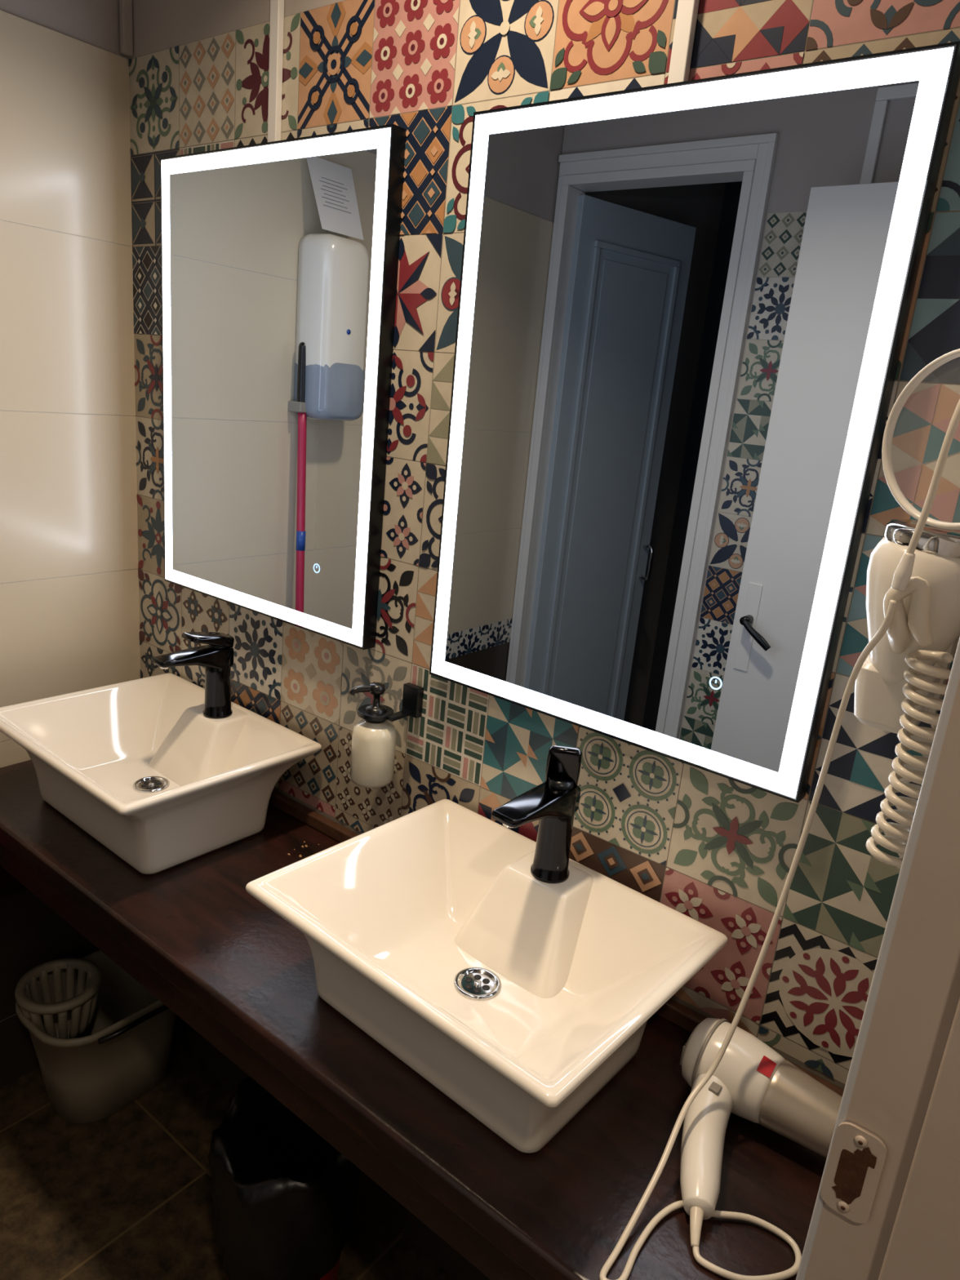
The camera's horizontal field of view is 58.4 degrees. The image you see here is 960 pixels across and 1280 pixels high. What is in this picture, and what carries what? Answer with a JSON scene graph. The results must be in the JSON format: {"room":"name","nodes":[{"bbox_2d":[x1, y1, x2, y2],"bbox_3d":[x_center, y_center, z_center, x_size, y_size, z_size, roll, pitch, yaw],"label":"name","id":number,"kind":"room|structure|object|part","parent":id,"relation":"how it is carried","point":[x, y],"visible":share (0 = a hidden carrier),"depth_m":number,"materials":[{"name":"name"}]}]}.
{"room":"public restroom","nodes":[
{"label":"public restroom","id":0,"kind":"room"},
{"bbox_2d":[0,0,140,1088],"bbox_3d":[-1.661,-0.066,0.843,0.123,2.600,2.800,17,20,35],"label":"wall","id":1,"kind":"structure","parent":0,"point":[69,610],"depth_m":1.70,"materials":[{"name":"tile"}]},
{"bbox_2d":[119,0,133,56],"bbox_3d":[-0.652,-1.316,1.575,0.016,0.424,0.021,17,20,35],"label":"trim","id":2,"kind":"structure","parent":1,"relation":"attached to","point":[126,20],"depth_m":1.61,"materials":[{"name":"paint"}]},
{"bbox_2d":[0,1033,456,1279],"bbox_3d":[-0.486,1.529,0.500,3.120,0.050,3.400,17,20,35],"label":"floor","id":3,"kind":"structure","parent":0,"point":[126,1194],"depth_m":1.74,"materials":[{"name":"tile"}]},
{"bbox_2d":[14,950,176,1124],"bbox_3d":[-0.842,0.889,1.958,0.291,0.307,0.350,17,20,35],"label":"bucket","id":4,"kind":"object","parent":3,"relation":"on","point":[101,1040],"visible":0.89,"depth_m":1.89,"materials":[{"name":"plastic"}]},
{"bbox_2d":[14,957,102,1038],"bbox_3d":[-0.924,0.804,1.891,0.172,0.122,0.172,17,20,35],"label":"basket","id":5,"kind":"object","parent":4,"relation":"on","point":[61,1003],"depth_m":1.88,"materials":[{"name":"plastic"}]},
{"bbox_3d":[-0.731,0.819,1.857,0.034,0.029,0.188,17,20,35],"label":"carry handle","id":6,"kind":"part","parent":4,"relation":"part of","materials":[{"name":"black plastic"}]},
{"bbox_2d":[207,1076,360,1279],"bbox_3d":[-0.347,1.011,1.533,0.257,0.398,0.259,17,20,35],"label":"waste bin","id":7,"kind":"object","parent":3,"relation":"on","point":[285,1199],"visible":0.81,"depth_m":1.44,"materials":[{"name":"black plastic"}]},
{"bbox_2d":[128,0,959,1279],"bbox_3d":[-0.040,-0.082,1.437,1.970,2.600,0.123,17,20,35],"label":"wall","id":8,"kind":"structure","parent":0,"point":[717,851],"depth_m":1.25,"materials":[{"name":"multicolored patterned ceramic tile"},{"name":"grout"}]},
{"bbox_2d":[267,0,284,142],"bbox_3d":[-0.317,-1.116,1.354,0.022,0.625,0.012,17,20,35],"label":"trim","id":9,"kind":"structure","parent":8,"relation":"attached to","point":[277,6],"depth_m":1.40,"materials":[{"name":"white paint"}]},
{"bbox_2d":[160,124,405,649],"bbox_3d":[-0.388,-0.440,1.541,0.596,0.802,0.027,17,20,35],"label":"led mirror","id":10,"kind":"object","parent":8,"relation":"attached to","point":[280,258],"visible":1,"depth_m":1.49,"materials":[{"name":"black metal"}]},
{"bbox_2d":[349,682,423,788],"bbox_3d":[-0.167,0.156,1.444,0.087,0.176,0.102,17,20,35],"label":"soap dispenser","id":11,"kind":"object","parent":8,"relation":"attached to","point":[373,746],"visible":1,"depth_m":1.42,"materials":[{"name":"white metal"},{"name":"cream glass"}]},
{"bbox_2d":[350,719,396,788],"bbox_3d":[-0.180,0.183,1.448,0.074,0.120,0.074,17,20,35],"label":"bottle","id":12,"kind":"object","parent":11,"relation":"on","point":[373,746],"depth_m":1.42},
{"bbox_2d":[0,760,844,1279],"bbox_3d":[-0.313,0.809,1.488,1.664,0.815,0.424,17,20,35],"label":"countertop","id":13,"kind":"structure","parent":8,"relation":"attached to","point":[191,933],"depth_m":1.08,"materials":[{"name":"brown wood"}]},
{"bbox_2d":[0,672,321,874],"bbox_3d":[-0.621,0.248,1.623,0.512,0.179,0.398,17,20,36],"label":"vessel sink","id":14,"kind":"object","parent":13,"relation":"in","point":[138,766],"visible":0.96,"depth_m":1.63,"materials":[{"name":"ceramic"}]},
{"bbox_2d":[151,631,234,718],"bbox_3d":[-0.542,0.071,1.634,0.056,0.171,0.157,18,20,37],"label":"faucet","id":15,"kind":"object","parent":14,"relation":"on","point":[216,657],"visible":1,"depth_m":1.65,"materials":[{"name":"black metal"}]},
{"bbox_3d":[-0.541,0.042,1.624,0.048,0.045,0.152,18,20,37],"label":"spout","id":16,"kind":"part","parent":15,"relation":"part of","materials":[{"name":"black metal"}]},
{"bbox_3d":[-0.518,0.003,1.638,0.047,0.039,0.092,18,20,37],"label":"lever","id":17,"kind":"part","parent":15,"relation":"part of","materials":[{"name":"black metal"}]},
{"bbox_3d":[-0.313,0.842,1.502,1.659,0.744,0.380,17,20,35],"label":"apron frame","id":18,"kind":"part","parent":13,"relation":"part of","materials":[{"name":"brown wood"}]},
{"bbox_2d":[245,799,728,1153],"bbox_3d":[-0.001,0.440,1.159,0.512,0.179,0.398,18,20,37],"label":"vessel sink","id":19,"kind":"object","parent":13,"relation":"in","point":[518,997],"visible":0.99,"depth_m":1.16,"materials":[{"name":"ceramic"}]},
{"bbox_2d":[491,745,582,883],"bbox_3d":[0.077,0.247,1.172,0.056,0.200,0.157,18,20,37],"label":"faucet","id":20,"kind":"object","parent":19,"relation":"on","point":[555,802],"visible":1,"depth_m":1.19,"materials":[{"name":"black metal"}]},
{"bbox_3d":[0.076,0.232,1.165,0.048,0.045,0.152,18,20,37],"label":"spout","id":21,"kind":"part","parent":20,"relation":"part of","materials":[{"name":"black metal"}]},
{"bbox_3d":[0.116,0.177,1.193,0.047,0.070,0.038,7,16,5],"label":"lever","id":22,"kind":"part","parent":20,"relation":"part of","materials":[{"name":"black metal"}]},
{"bbox_2d":[599,600,897,1279],"bbox_3d":[0.296,0.291,0.868,0.206,0.678,0.367,17,20,35],"label":"hair dryer","id":23,"kind":"object","parent":13,"relation":"on","point":[727,1069],"visible":0.98,"depth_m":0.99,"materials":[{"name":"white plastic"}]},
{"bbox_2d":[680,1018,728,1087],"bbox_3d":[0.285,0.527,1.101,0.032,0.097,0.097,17,20,35],"label":"grille","id":24,"kind":"object","parent":23,"relation":"attached to","point":[703,1046],"depth_m":1.07,"materials":[{"name":"grey plastic"}]},
{"bbox_3d":[0.256,0.572,0.983,0.057,0.068,0.226,12,17,23],"label":"handle","id":25,"kind":"part","parent":23,"relation":"part of","materials":[{"name":"white plastic"}]},
{"bbox_2d":[708,1081,722,1095],"bbox_3d":[0.282,0.538,1.029,0.012,0.008,0.014,17,20,35],"label":"switch","id":26,"kind":"object","parent":23,"relation":"attached to","point":[715,1088],"depth_m":1.03,"materials":[{"name":"grey plastic"}]},
{"bbox_2d":[667,0,699,84],"bbox_3d":[0.260,-0.940,0.930,0.022,0.625,0.012,17,20,35],"label":"trim","id":27,"kind":"structure","parent":8,"relation":"attached to","point":[687,10],"depth_m":0.99,"materials":[{"name":"white paint"}]},
{"bbox_2d":[429,40,959,803],"bbox_3d":[0.197,-0.261,1.112,0.597,0.804,0.027,17,20,35],"label":"led mirror","id":28,"kind":"object","parent":8,"relation":"attached to","point":[684,307],"visible":1,"depth_m":1.05,"materials":[{"name":"black metal"}]},
{"bbox_2d":[853,519,959,869],"bbox_3d":[0.441,0.048,0.895,0.116,0.337,0.159,17,20,35],"label":"hair dryer","id":29,"kind":"object","parent":8,"relation":"attached to","point":[900,685],"visible":0.85,"depth_m":0.84,"materials":[{"name":"white plastic"}]},
{"bbox_3d":[0.451,0.073,0.889,0.081,0.293,0.153,17,20,35],"label":"coiled cord","id":30,"kind":"part","parent":29,"relation":"part of","materials":[{"name":"beige plastic"}]},
{"bbox_3d":[0.130,0.263,0.293,0.124,2.600,1.550,17,20,35],"label":"wall","id":31,"kind":"structure","parent":0,"visible":0},
{"bbox_2d":[795,637,959,1279],"bbox_3d":[0.045,0.461,0.264,0.128,2.220,0.883,17,20,35],"label":"trim","id":32,"kind":"structure","parent":31,"relation":"attached to","point":[902,1086],"depth_m":0.56,"materials":[{"name":"paint"}]},
{"bbox_2d":[821,1121,887,1223],"bbox_3d":[0.261,0.374,0.602,0.033,0.074,0.005,17,20,35],"label":"strike plate","id":33,"kind":"object","parent":32,"relation":"attached to","point":[857,1157],"visible":1,"depth_m":0.60,"materials":[{"name":"paint"}]},
{"bbox_2d":[881,348,959,591],"bbox_3d":[0.461,-0.217,0.804,0.144,0.339,0.163,15,18,30],"label":"power cord","id":34,"kind":"object","parent":31,"relation":"attached to","point":[903,573],"visible":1,"depth_m":0.80,"materials":[{"name":"white plastic"}]}
]}

